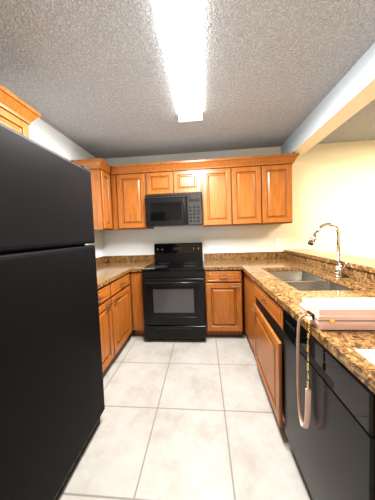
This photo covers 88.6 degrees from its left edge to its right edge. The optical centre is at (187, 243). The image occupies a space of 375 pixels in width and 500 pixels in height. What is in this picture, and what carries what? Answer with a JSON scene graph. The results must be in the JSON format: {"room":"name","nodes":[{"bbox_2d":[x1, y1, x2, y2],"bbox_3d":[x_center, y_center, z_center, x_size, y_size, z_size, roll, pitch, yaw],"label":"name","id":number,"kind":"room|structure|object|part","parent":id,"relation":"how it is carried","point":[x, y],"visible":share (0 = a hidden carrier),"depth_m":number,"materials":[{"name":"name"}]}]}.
{"room":"kitchen","nodes":[
{"label":"kitchen","id":0,"kind":"room"},
{"bbox_2d":[28,117,103,257],"bbox_3d":[-1.579,0.068,0.910,0.100,2.540,4.550,-2,3,5],"label":"wall","id":1,"kind":"structure","parent":0,"point":[44,133],"depth_m":2.20,"materials":[{"name":"white paint"}]},
{"bbox_2d":[0,84,40,137],"bbox_3d":[-1.351,-0.748,0.982,0.388,0.425,1.040,-2,3,5],"label":"upper cabinet","id":2,"kind":"object","parent":1,"relation":"attached to","point":[17,114],"visible":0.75,"depth_m":1.30,"materials":[{"name":"brown wood"}]},
{"bbox_2d":[71,158,112,230],"bbox_3d":[-1.206,-0.623,2.700,0.388,0.865,0.648,-2,3,5],"label":"upper cabinet","id":3,"kind":"object","parent":1,"relation":"attached to","point":[99,169],"visible":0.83,"depth_m":2.44,"materials":[{"name":"brown wood"}]},
{"bbox_2d":[57,318,312,499],"bbox_3d":[1.405,1.295,0.737,6.000,0.100,4.550,-2,3,5],"label":"floor","id":4,"kind":"structure","parent":0,"point":[188,419],"depth_m":1.28,"materials":[{"name":"tile"}]},
{"bbox_2d":[0,122,104,499],"bbox_3d":[-1.042,0.422,0.992,0.875,1.787,0.780,-2,3,5],"label":"refrigerator","id":5,"kind":"object","parent":4,"relation":"on","point":[52,405],"visible":1,"depth_m":0.89,"materials":[{"name":"black metal"}]},
{"bbox_2d":[98,273,131,371],"bbox_3d":[-1.082,0.830,1.955,0.668,0.874,1.006,-2,3,5],"label":"base cabinet","id":6,"kind":"object","parent":4,"relation":"on","point":[115,311],"visible":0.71,"depth_m":1.95,"materials":[{"name":"brown wood"}]},
{"bbox_2d":[96,255,154,288],"bbox_3d":[-0.992,0.302,2.231,0.835,0.140,1.648,-2,3,5],"label":"countertop","id":7,"kind":"structure","parent":6,"relation":"on","point":[109,269],"depth_m":2.66,"materials":[{"name":"stone"}]},
{"bbox_2d":[129,272,144,335],"bbox_3d":[-0.609,0.772,2.750,0.184,0.874,0.604,-2,3,5],"label":"base cabinet","id":8,"kind":"object","parent":4,"relation":"on","point":[136,290],"visible":0.4,"depth_m":2.45,"materials":[{"name":"brown wood"}]},
{"bbox_2d":[141,242,205,339],"bbox_3d":[-0.147,0.605,2.614,0.758,1.190,0.727,-2,3,5],"label":"range","id":9,"kind":"object","parent":4,"relation":"on","point":[173,291],"visible":1,"depth_m":2.33,"materials":[{"name":"black metal"}]},
{"bbox_2d":[204,270,242,335],"bbox_3d":[0.471,0.740,2.639,0.452,0.874,0.648,-2,3,5],"label":"base cabinet","id":10,"kind":"object","parent":4,"relation":"on","point":[223,302],"visible":1,"depth_m":2.35,"materials":[{"name":"brown wood"}]},
{"bbox_2d":[242,270,253,350],"bbox_3d":[1.060,0.734,2.360,0.760,0.874,1.108,-2,3,5],"label":"base cabinet","id":11,"kind":"object","parent":4,"relation":"on","point":[249,330],"depth_m":2.21,"materials":[{"name":"brown wood"}]},
{"bbox_2d":[250,278,284,427],"bbox_3d":[0.969,0.784,1.468,0.798,0.874,0.688,-2,3,5],"label":"base cabinet","id":12,"kind":"object","parent":4,"relation":"on","point":[269,306],"depth_m":1.36,"materials":[{"name":"brown wood"}]},
{"bbox_3d":[0.602,0.851,1.508,0.055,0.537,0.676,-2,3,5],"label":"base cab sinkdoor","id":13,"kind":"part","parent":12,"relation":"part of","materials":[{"name":"brown wood"}]},
{"bbox_2d":[204,249,374,393],"bbox_3d":[0.897,0.260,1.508,1.517,0.169,2.778,-2,3,5],"label":"countertop","id":14,"kind":"structure","parent":12,"relation":"on","point":[358,279],"depth_m":1.45,"materials":[{"name":"stone"}]},
{"bbox_2d":[267,271,351,290],"bbox_3d":[1.018,0.426,1.720,0.474,0.190,0.894,-2,3,5],"label":"sink","id":15,"kind":"object","parent":14,"relation":"in","point":[301,280],"visible":0.21,"depth_m":1.68,"materials":[{"name":"silver metal"}]},
{"bbox_2d":[308,223,347,277],"bbox_3d":[1.170,0.056,1.611,0.278,0.463,0.110,-2,3,5],"label":"faucet","id":16,"kind":"object","parent":14,"relation":"on","point":[339,269],"visible":0.98,"depth_m":1.62,"materials":[{"name":"silver metal"}]},
{"bbox_2d":[296,298,374,428],"bbox_3d":[0.699,0.536,0.850,0.401,0.557,0.156,-2,3,5],"label":"handbag","id":17,"kind":"object","parent":14,"relation":"on","point":[339,313],"visible":1,"depth_m":0.80,"materials":[{"name":"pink leather"}]},
{"bbox_2d":[356,350,374,364],"bbox_3d":[0.686,0.357,0.568,0.252,0.006,0.201,-2,3,5],"label":"papers","id":18,"kind":"object","parent":14,"relation":"on","point":[369,355],"visible":1,"depth_m":0.62,"materials":[{"name":"white paper"}]},
{"bbox_2d":[283,309,374,499],"bbox_3d":[0.852,0.823,0.828,0.610,0.872,0.599,-2,3,5],"label":"dishwasher","id":19,"kind":"object","parent":4,"relation":"on","point":[333,446],"visible":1,"depth_m":0.73,"materials":[{"name":"black metal"}]},
{"bbox_2d":[0,0,374,158],"bbox_3d":[1.313,-1.340,0.599,6.000,0.100,4.550,-2,3,5],"label":"ceiling","id":20,"kind":"structure","parent":0,"point":[92,77],"depth_m":1.41,"materials":[{"name":"white paint"}]},
{"bbox_2d":[155,0,202,121],"bbox_3d":[-0.019,-1.243,1.329,0.244,0.074,1.244,-2,3,5],"label":"ceiling light fixture","id":21,"kind":"object","parent":20,"relation":"attached to","point":[180,21],"visible":1,"depth_m":1.21,"materials":[{"name":"white plastic"}]},
{"bbox_2d":[102,140,374,317],"bbox_3d":[1.588,-0.146,2.878,5.900,2.540,0.100,-2,3,5],"label":"wall","id":22,"kind":"structure","parent":0,"point":[333,183],"depth_m":2.79,"materials":[{"name":"beige paint"}]},
{"bbox_2d":[110,153,298,229],"bbox_3d":[0.184,-0.672,2.717,2.498,0.865,0.385,-2,3,5],"label":"upper cabinet","id":23,"kind":"object","parent":22,"relation":"attached to","point":[244,191],"visible":1,"depth_m":2.55,"materials":[{"name":"brown wood"}]},
{"bbox_2d":[145,192,201,226],"bbox_3d":[-0.172,-0.461,2.714,0.752,0.417,0.470,-2,3,5],"label":"microwave","id":24,"kind":"object","parent":23,"relation":"attached to","point":[173,210],"visible":1,"depth_m":2.53,"materials":[{"name":"black"}]},
{"bbox_2d":[275,238,279,245],"bbox_3d":[1.338,-0.023,2.848,0.070,0.115,0.010,-2,3,5],"label":"electrical outlet plate","id":25,"kind":"object","parent":22,"relation":"attached to","point":[277,241],"visible":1,"depth_m":2.85,"materials":[{"name":"white plastic"}]},
{"bbox_2d":[281,42,374,160],"bbox_3d":[1.269,-1.174,0.611,0.180,0.230,4.350,-2,3,5],"label":"header","id":26,"kind":"object","parent":22,"relation":"attached to","point":[350,95],"visible":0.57,"depth_m":1.65,"materials":[{"name":"grey paint"}]}
]}

